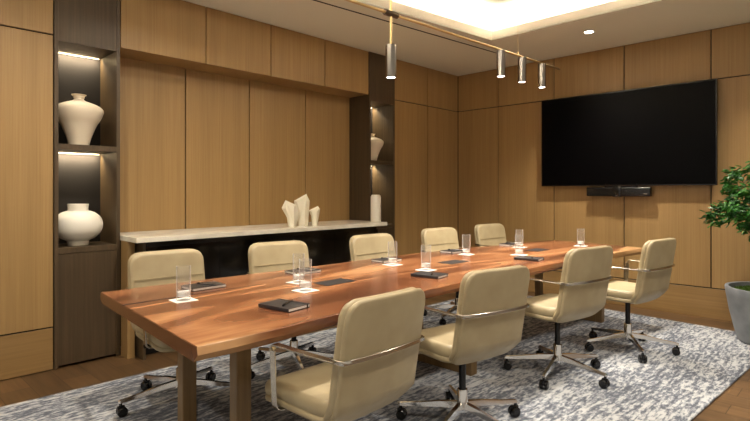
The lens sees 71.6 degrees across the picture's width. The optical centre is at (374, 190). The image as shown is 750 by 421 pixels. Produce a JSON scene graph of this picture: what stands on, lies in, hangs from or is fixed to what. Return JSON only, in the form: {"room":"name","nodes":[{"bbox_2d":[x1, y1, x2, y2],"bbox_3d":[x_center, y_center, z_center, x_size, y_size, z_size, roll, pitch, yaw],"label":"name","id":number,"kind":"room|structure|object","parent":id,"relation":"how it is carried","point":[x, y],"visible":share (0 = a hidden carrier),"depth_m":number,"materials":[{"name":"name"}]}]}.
{"room":"conference room","nodes":[
{"label":"conference room","id":0,"kind":"room"},
{"bbox_2d":[0,0,457,379],"bbox_3d":[-2.002,-0.185,4.485,0.496,2.970,8.887,0,0,44],"label":"wall","id":1,"kind":"structure","parent":0,"point":[198,149],"depth_m":4.77,"materials":[{"name":"brown wood"}]},
{"bbox_2d":[120,0,204,68],"bbox_3d":[-1.887,-1.392,4.496,0.346,0.510,0.729,0,0,44],"label":"upper cabinet","id":2,"kind":"object","parent":1,"relation":"attached to","point":[164,32],"visible":0.96,"depth_m":4.39,"materials":[{"name":"brown wood"}]},
{"bbox_2d":[190,7,269,80],"bbox_3d":[-1.393,-1.392,5.009,0.346,0.510,0.691,0,0,44],"label":"upper cabinet","id":3,"kind":"object","parent":1,"relation":"attached to","point":[236,46],"visible":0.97,"depth_m":4.88,"materials":[{"name":"brown wood"}]},
{"bbox_2d":[253,25,324,89],"bbox_3d":[-0.910,-1.392,5.511,0.346,0.510,0.698,0,0,44],"label":"upper cabinet","id":4,"kind":"object","parent":1,"relation":"attached to","point":[297,60],"visible":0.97,"depth_m":5.38,"materials":[{"name":"brown wood"}]},
{"bbox_2d":[309,40,367,97],"bbox_3d":[-0.432,-1.392,6.007,0.346,0.510,0.676,0,0,44],"label":"upper cabinet","id":5,"kind":"object","parent":1,"relation":"attached to","point":[346,67],"visible":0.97,"depth_m":5.88,"materials":[{"name":"brown wood"}]},
{"bbox_2d":[0,292,749,420],"bbox_3d":[0.342,1.340,2.230,7.000,0.080,8.887,0,0,44],"label":"floor","id":6,"kind":"structure","parent":0,"point":[733,404],"depth_m":3.64,"materials":[{"name":"brown wood"}]},
{"bbox_2d":[53,0,119,369],"bbox_3d":[-2.313,-0.173,4.077,0.391,2.947,0.456,0,0,44],"label":"display shelf","id":7,"kind":"object","parent":6,"relation":"on","point":[84,328],"visible":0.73,"depth_m":3.98,"materials":[{"name":"brown wood"}]},
{"bbox_2d":[58,204,102,245],"bbox_3d":[-2.311,0.260,4.045,0.345,0.318,0.345,0,0,44],"label":"round vase","id":8,"kind":"object","parent":7,"relation":"on","point":[77,225],"visible":0.94,"depth_m":3.94,"materials":[{"name":"white ceramic"}]},
{"bbox_2d":[58,94,103,144],"bbox_3d":[-2.307,-0.549,4.049,0.346,0.401,0.346,0,0,44],"label":"vase","id":9,"kind":"object","parent":7,"relation":"on","point":[78,118],"visible":0.86,"depth_m":3.96,"materials":[{"name":"beige ceramic"}]},
{"bbox_2d":[120,226,377,359],"bbox_3d":[-1.080,0.847,5.130,0.570,0.906,2.764,0,0,44],"label":"credenza","id":10,"kind":"object","parent":6,"relation":"on","point":[222,256],"visible":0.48,"depth_m":4.60,"materials":[{"name":"brown wood"}]},
{"bbox_2d":[120,220,386,242],"bbox_3d":[-1.046,0.372,5.124,0.643,0.040,2.802,0,0,44],"label":"countertop","id":11,"kind":"structure","parent":10,"relation":"on","point":[211,232],"depth_m":4.63,"materials":[{"name":"white stone"}]},
{"bbox_2d":[282,200,298,226],"bbox_3d":[-0.819,0.220,5.072,0.132,0.262,0.131,0,0,40],"label":"sculpture","id":12,"kind":"object","parent":11,"relation":"on","point":[290,209],"visible":1,"depth_m":5.04,"materials":[{"name":"beige paint"}]},
{"bbox_2d":[294,194,309,225],"bbox_3d":[-0.739,0.190,5.242,0.131,0.322,0.139,0,0,-41],"label":"sculpture","id":13,"kind":"object","parent":11,"relation":"on","point":[302,203],"visible":0.95,"depth_m":5.21,"materials":[{"name":"beige paint"}]},
{"bbox_2d":[309,206,319,225],"bbox_3d":[-0.614,0.252,5.275,0.090,0.198,0.092,0,0,-45],"label":"sculpture","id":14,"kind":"object","parent":11,"relation":"on","point":[314,212],"visible":1,"depth_m":5.25,"materials":[{"name":"white ceramic"}]},
{"bbox_2d":[371,195,380,221],"bbox_3d":[0.009,0.197,5.980,0.120,0.308,0.120,0,0,44],"label":"vase","id":15,"kind":"object","parent":11,"relation":"on","point":[375,199],"visible":1,"depth_m":5.93,"materials":[{"name":"white ceramic"}]},
{"bbox_2d":[349,51,394,245],"bbox_3d":[-0.051,-0.173,6.428,0.391,2.947,0.450,0,0,44],"label":"display shelf","id":16,"kind":"object","parent":6,"relation":"on","point":[380,97],"visible":0.56,"depth_m":6.32,"materials":[{"name":"brown wood"}]},
{"bbox_2d":[371,133,383,160],"bbox_3d":[-0.038,-0.535,6.407,0.293,0.339,0.293,0,0,44],"label":"vase","id":17,"kind":"object","parent":16,"relation":"on","point":[376,143],"visible":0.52,"depth_m":6.32,"materials":[{"name":"beige ceramic"}]},
{"bbox_2d":[0,295,749,420],"bbox_3d":[0.278,1.293,3.451,3.215,0.012,6.560,0,0,44],"label":"area rug","id":18,"kind":"object","parent":6,"relation":"on","point":[667,387],"visible":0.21,"depth_m":3.49,"materials":[{"name":"grey carpet"}]},
{"bbox_2d":[116,249,229,417],"bbox_3d":[-1.211,0.838,3.173,0.679,0.898,0.714,0,0,-41],"label":"office chair","id":19,"kind":"object","parent":18,"relation":"on","point":[149,268],"visible":0.36,"depth_m":3.29,"materials":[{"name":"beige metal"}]},
{"bbox_2d":[246,240,333,379],"bbox_3d":[-0.611,0.838,3.755,0.703,0.898,0.737,0,0,-36],"label":"office chair","id":20,"kind":"object","parent":18,"relation":"on","point":[276,255],"visible":0.3,"depth_m":3.90,"materials":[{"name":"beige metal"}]},
{"bbox_2d":[265,287,424,420],"bbox_3d":[-0.162,0.838,2.188,0.703,0.898,0.737,0,0,44],"label":"office chair","id":21,"kind":"object","parent":18,"relation":"on","point":[379,337],"visible":1,"depth_m":1.97,"materials":[{"name":"beige leather"}]},
{"bbox_2d":[100,240,641,420],"bbox_3d":[0.615,0.917,3.905,4.647,0.740,1.352,0,0,-43],"label":"conference table","id":22,"kind":"object","parent":18,"relation":"on","point":[229,319],"visible":0.61,"depth_m":2.68,"materials":[{"name":"brown wood"}]},
{"bbox_2d":[169,297,197,303],"bbox_3d":[-0.963,0.548,2.612,0.110,0.002,0.110,0,0,-43],"label":"coaster","id":23,"kind":"object","parent":22,"relation":"on","point":[185,299],"visible":1,"depth_m":2.60,"materials":[{"name":"white"}]},
{"bbox_2d":[176,265,190,296],"bbox_3d":[-0.963,0.462,2.612,0.070,0.170,0.070,0,0,44],"label":"tumbler","id":24,"kind":"object","parent":23,"relation":"on","point":[182,293],"visible":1,"depth_m":2.59,"materials":[{"name":"clear glass"}]},
{"bbox_2d":[181,281,225,291],"bbox_3d":[-0.973,0.540,2.955,0.145,0.017,0.202,0,0,44],"label":"notebook","id":25,"kind":"object","parent":22,"relation":"on","point":[192,287],"visible":0.9,"depth_m":2.92,"materials":[{"name":"black leather"}]},
{"bbox_2d":[197,282,216,284],"bbox_3d":[-0.954,0.527,2.952,0.133,0.011,0.010,0,0,19],"label":"pen","id":26,"kind":"object","parent":25,"relation":"on","point":[197,282],"visible":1,"depth_m":2.95,"materials":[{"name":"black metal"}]},
{"bbox_2d":[258,298,309,312],"bbox_3d":[-0.429,0.540,2.460,0.202,0.017,0.145,0,0,36],"label":"notebook","id":27,"kind":"object","parent":22,"relation":"on","point":[276,304],"visible":0.98,"depth_m":2.44,"materials":[{"name":"black leather"}]},
{"bbox_2d":[286,280,303,283],"bbox_3d":[-0.460,0.548,3.128,0.110,0.002,0.110,0,0,39],"label":"coaster","id":28,"kind":"object","parent":22,"relation":"on","point":[295,281],"visible":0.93,"depth_m":3.11,"materials":[{"name":"white"}]},
{"bbox_2d":[293,253,303,279],"bbox_3d":[-0.460,0.462,3.128,0.070,0.170,0.070,0,0,44],"label":"tumbler","id":29,"kind":"object","parent":28,"relation":"on","point":[295,276],"visible":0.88,"depth_m":3.10,"materials":[{"name":"clear glass"}]},
{"bbox_2d":[285,267,320,273],"bbox_3d":[-0.485,0.540,3.506,0.145,0.017,0.202,0,0,44],"label":"notebook","id":30,"kind":"object","parent":22,"relation":"on","point":[293,271],"visible":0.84,"depth_m":3.48,"materials":[{"name":"black leather"}]},
{"bbox_2d":[291,288,318,292],"bbox_3d":[-0.384,0.548,2.868,0.110,0.002,0.110,0,0,43],"label":"coaster","id":31,"kind":"object","parent":22,"relation":"on","point":[303,290],"visible":0.86,"depth_m":2.86,"materials":[{"name":"white"}]},
{"bbox_2d":[299,259,311,289],"bbox_3d":[-0.384,0.462,2.868,0.070,0.170,0.070,0,0,44],"label":"tumbler","id":32,"kind":"object","parent":31,"relation":"on","point":[304,284],"visible":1,"depth_m":2.85,"materials":[{"name":"clear glass"}]},
{"bbox_2d":[371,257,401,262],"bbox_3d":[0.091,0.540,4.075,0.145,0.017,0.202,0,0,44],"label":"notebook","id":33,"kind":"object","parent":22,"relation":"on","point":[380,260],"visible":0.8,"depth_m":4.04,"materials":[{"name":"grey paper"}]},
{"bbox_2d":[417,268,435,270],"bbox_3d":[0.355,0.548,3.614,0.110,0.002,0.110,0,0,43],"label":"coaster","id":34,"kind":"object","parent":22,"relation":"on","point":[422,268],"visible":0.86,"depth_m":3.62,"materials":[{"name":"white paper"}]},
{"bbox_2d":[421,245,430,269],"bbox_3d":[0.355,0.462,3.614,0.070,0.170,0.070,0,0,44],"label":"tumbler","id":35,"kind":"object","parent":34,"relation":"on","point":[422,264],"visible":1,"depth_m":3.60,"materials":[{"name":"clear glass"}]},
{"bbox_2d":[411,271,447,278],"bbox_3d":[0.353,0.540,3.352,0.202,0.017,0.145,0,0,36],"label":"notebook","id":36,"kind":"object","parent":22,"relation":"on","point":[426,274],"visible":1,"depth_m":3.31,"materials":[{"name":"black leather"}]},
{"bbox_2d":[440,250,462,253],"bbox_3d":[0.702,0.540,4.667,0.145,0.017,0.202,0,0,44],"label":"notebook","id":37,"kind":"object","parent":22,"relation":"on","point":[441,251],"visible":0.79,"depth_m":4.62,"materials":[{"name":"black leather"}]},
{"bbox_2d":[499,243,517,245],"bbox_3d":[1.370,0.540,5.260,0.145,0.017,0.202,0,0,44],"label":"notebook","id":38,"kind":"object","parent":22,"relation":"on","point":[501,244],"visible":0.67,"depth_m":5.20,"materials":[{"name":"black leather"}]},
{"bbox_2d":[514,256,543,260],"bbox_3d":[1.235,0.540,4.168,0.202,0.017,0.145,0,0,36],"label":"notebook","id":39,"kind":"object","parent":22,"relation":"on","point":[528,258],"visible":0.98,"depth_m":4.13,"materials":[{"name":"black leather"}]},
{"bbox_3d":[0.131,0.548,3.871,0.110,0.002,0.110,0,0,-43],"label":"coaster","id":40,"kind":"object","parent":22,"relation":"on","visible":0},
{"bbox_2d":[388,258,396,264],"bbox_3d":[0.131,0.462,3.871,0.070,0.170,0.070,0,0,44],"label":"tumbler","id":41,"kind":"object","parent":40,"relation":"on","point":[389,259],"visible":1,"depth_m":3.86,"materials":[{"name":"clear glass"}]},
{"bbox_3d":[1.237,0.548,4.458,0.110,0.002,0.110,0,0,-43],"label":"coaster","id":42,"kind":"object","parent":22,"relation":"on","visible":0},
{"bbox_2d":[515,249,522,254],"bbox_3d":[1.237,0.462,4.458,0.070,0.170,0.070,0,0,44],"label":"tumbler","id":43,"kind":"object","parent":42,"relation":"on","point":[516,250],"visible":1,"depth_m":4.44,"materials":[{"name":"clear glass"}]},
{"bbox_3d":[0.790,0.548,4.499,0.110,0.002,0.110,0,0,39],"label":"coaster","id":44,"kind":"object","parent":22,"relation":"on","visible":0},
{"bbox_2d":[462,234,469,254],"bbox_3d":[0.790,0.462,4.499,0.070,0.170,0.070,0,0,44],"label":"tumbler","id":45,"kind":"object","parent":44,"relation":"on","point":[464,250],"visible":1,"depth_m":4.48,"materials":[{"name":"clear glass"}]},
{"bbox_2d":[349,233,395,261],"bbox_3d":[0.136,0.837,4.500,0.710,0.897,0.691,0,0,-44],"label":"office chair","id":46,"kind":"object","parent":18,"relation":"on","point":[378,245],"visible":0.17,"depth_m":4.62,"materials":[{"name":"beige leather"}]},
{"bbox_2d":[421,227,465,324],"bbox_3d":[0.851,0.837,5.250,0.711,0.896,0.688,0,0,-41],"label":"office chair","id":47,"kind":"object","parent":18,"relation":"on","point":[442,238],"visible":0.23,"depth_m":5.36,"materials":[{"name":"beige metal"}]},
{"bbox_2d":[396,265,529,420],"bbox_3d":[0.497,0.837,2.836,0.709,0.897,0.694,0,0,-34],"label":"office chair","id":48,"kind":"object","parent":18,"relation":"on","point":[492,304],"visible":0.94,"depth_m":2.65,"materials":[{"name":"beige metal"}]},
{"bbox_2d":[474,223,530,297],"bbox_3d":[1.525,0.837,5.947,0.691,0.896,0.710,0,0,-41],"label":"office chair","id":49,"kind":"object","parent":18,"relation":"on","point":[493,234],"visible":0.21,"depth_m":6.06,"materials":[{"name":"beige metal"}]},
{"bbox_2d":[504,245,612,389],"bbox_3d":[1.304,0.828,3.647,0.710,0.914,0.691,0,0,-35],"label":"office chair","id":50,"kind":"object","parent":18,"relation":"on","point":[585,276],"visible":0.96,"depth_m":3.45,"materials":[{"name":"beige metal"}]},
{"bbox_2d":[585,238,679,362],"bbox_3d":[2.065,0.828,4.250,0.699,0.914,0.706,0,0,-38],"label":"office chair","id":51,"kind":"object","parent":18,"relation":"on","point":[656,260],"visible":0.86,"depth_m":4.04,"materials":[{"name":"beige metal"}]},
{"bbox_2d":[724,281,749,344],"bbox_3d":[3.367,1.054,4.393,0.686,0.465,0.686,0,0,44],"label":"planter","id":52,"kind":"object","parent":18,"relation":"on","point":[737,292],"visible":1,"depth_m":4.38,"materials":[{"name":"grey concrete"}]},
{"bbox_2d":[699,161,749,241],"bbox_3d":[3.376,0.303,4.405,1.046,1.137,1.005,0,0,44],"label":"potted tree","id":53,"kind":"object","parent":52,"relation":"on","point":[736,211],"visible":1,"depth_m":4.43,"materials":[{"name":"green plant"}]},
{"bbox_2d":[183,0,749,75],"bbox_3d":[0.359,-1.660,2.179,6.904,0.020,8.837,0,0,44],"label":"ceiling","id":54,"kind":"structure","parent":0,"point":[666,18],"depth_m":5.24,"materials":[{"name":"white paint"}]},
{"bbox_2d":[313,0,495,52],"bbox_3d":[0.213,-1.649,5.130,3.303,0.003,0.018,0,0,-41],"label":"trim","id":55,"kind":"structure","parent":54,"relation":"attached to","point":[313,0],"depth_m":5.14,"materials":[{"name":"gold"}]},
{"bbox_2d":[392,0,613,30],"bbox_3d":[0.102,-1.810,3.365,3.280,0.280,5.550,0,0,44],"label":"ceiling panel","id":56,"kind":"object","parent":54,"relation":"attached to","point":[491,15],"depth_m":5.47,"materials":[{"name":"beige paint"}]},
{"bbox_2d":[345,0,559,87],"bbox_3d":[0.643,-1.333,3.936,3.068,1.173,0.072,0,0,-43],"label":"linear pendant","id":57,"kind":"object","parent":56,"relation":"hanging from","point":[390,49],"visible":1,"depth_m":3.92,"materials":[{"name":"gold metal"}]},
{"bbox_2d":[355,0,663,40],"bbox_3d":[0.102,-1.700,3.365,2.760,0.101,5.030,0,0,44],"label":"trim","id":58,"kind":"structure","parent":54,"relation":"attached to","point":[615,4],"depth_m":5.09,"materials":[{"name":"beige paint"}]},
{"bbox_2d":[583,30,594,33],"bbox_3d":[2.220,-1.649,5.392,0.112,0.005,0.112,0,0,44],"label":"recessed light","id":59,"kind":"object","parent":54,"relation":"in","point":[589,31],"visible":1,"depth_m":5.40,"materials":[{"name":"beige paint"}]},
{"bbox_2d":[458,22,749,320],"bbox_3d":[3.577,-0.185,5.249,6.524,2.970,0.150,0,0,44],"label":"wall","id":60,"kind":"structure","parent":0,"point":[500,119],"depth_m":5.95,"materials":[{"name":"brown wood"}]},
{"bbox_2d":[587,186,651,196],"bbox_3d":[2.747,0.002,5.865,0.685,0.128,0.111,0,0,44],"label":"bar","id":61,"kind":"object","parent":60,"relation":"attached to","point":[615,191],"visible":1,"depth_m":5.81,"materials":[{"name":"black plastic"}]},
{"bbox_2d":[542,78,717,185],"bbox_3d":[2.772,-0.591,5.858,1.857,1.066,0.085,0,0,44],"label":"television","id":62,"kind":"object","parent":60,"relation":"attached to","point":[664,135],"visible":1,"depth_m":5.71,"materials":[{"name":"black plastic"}]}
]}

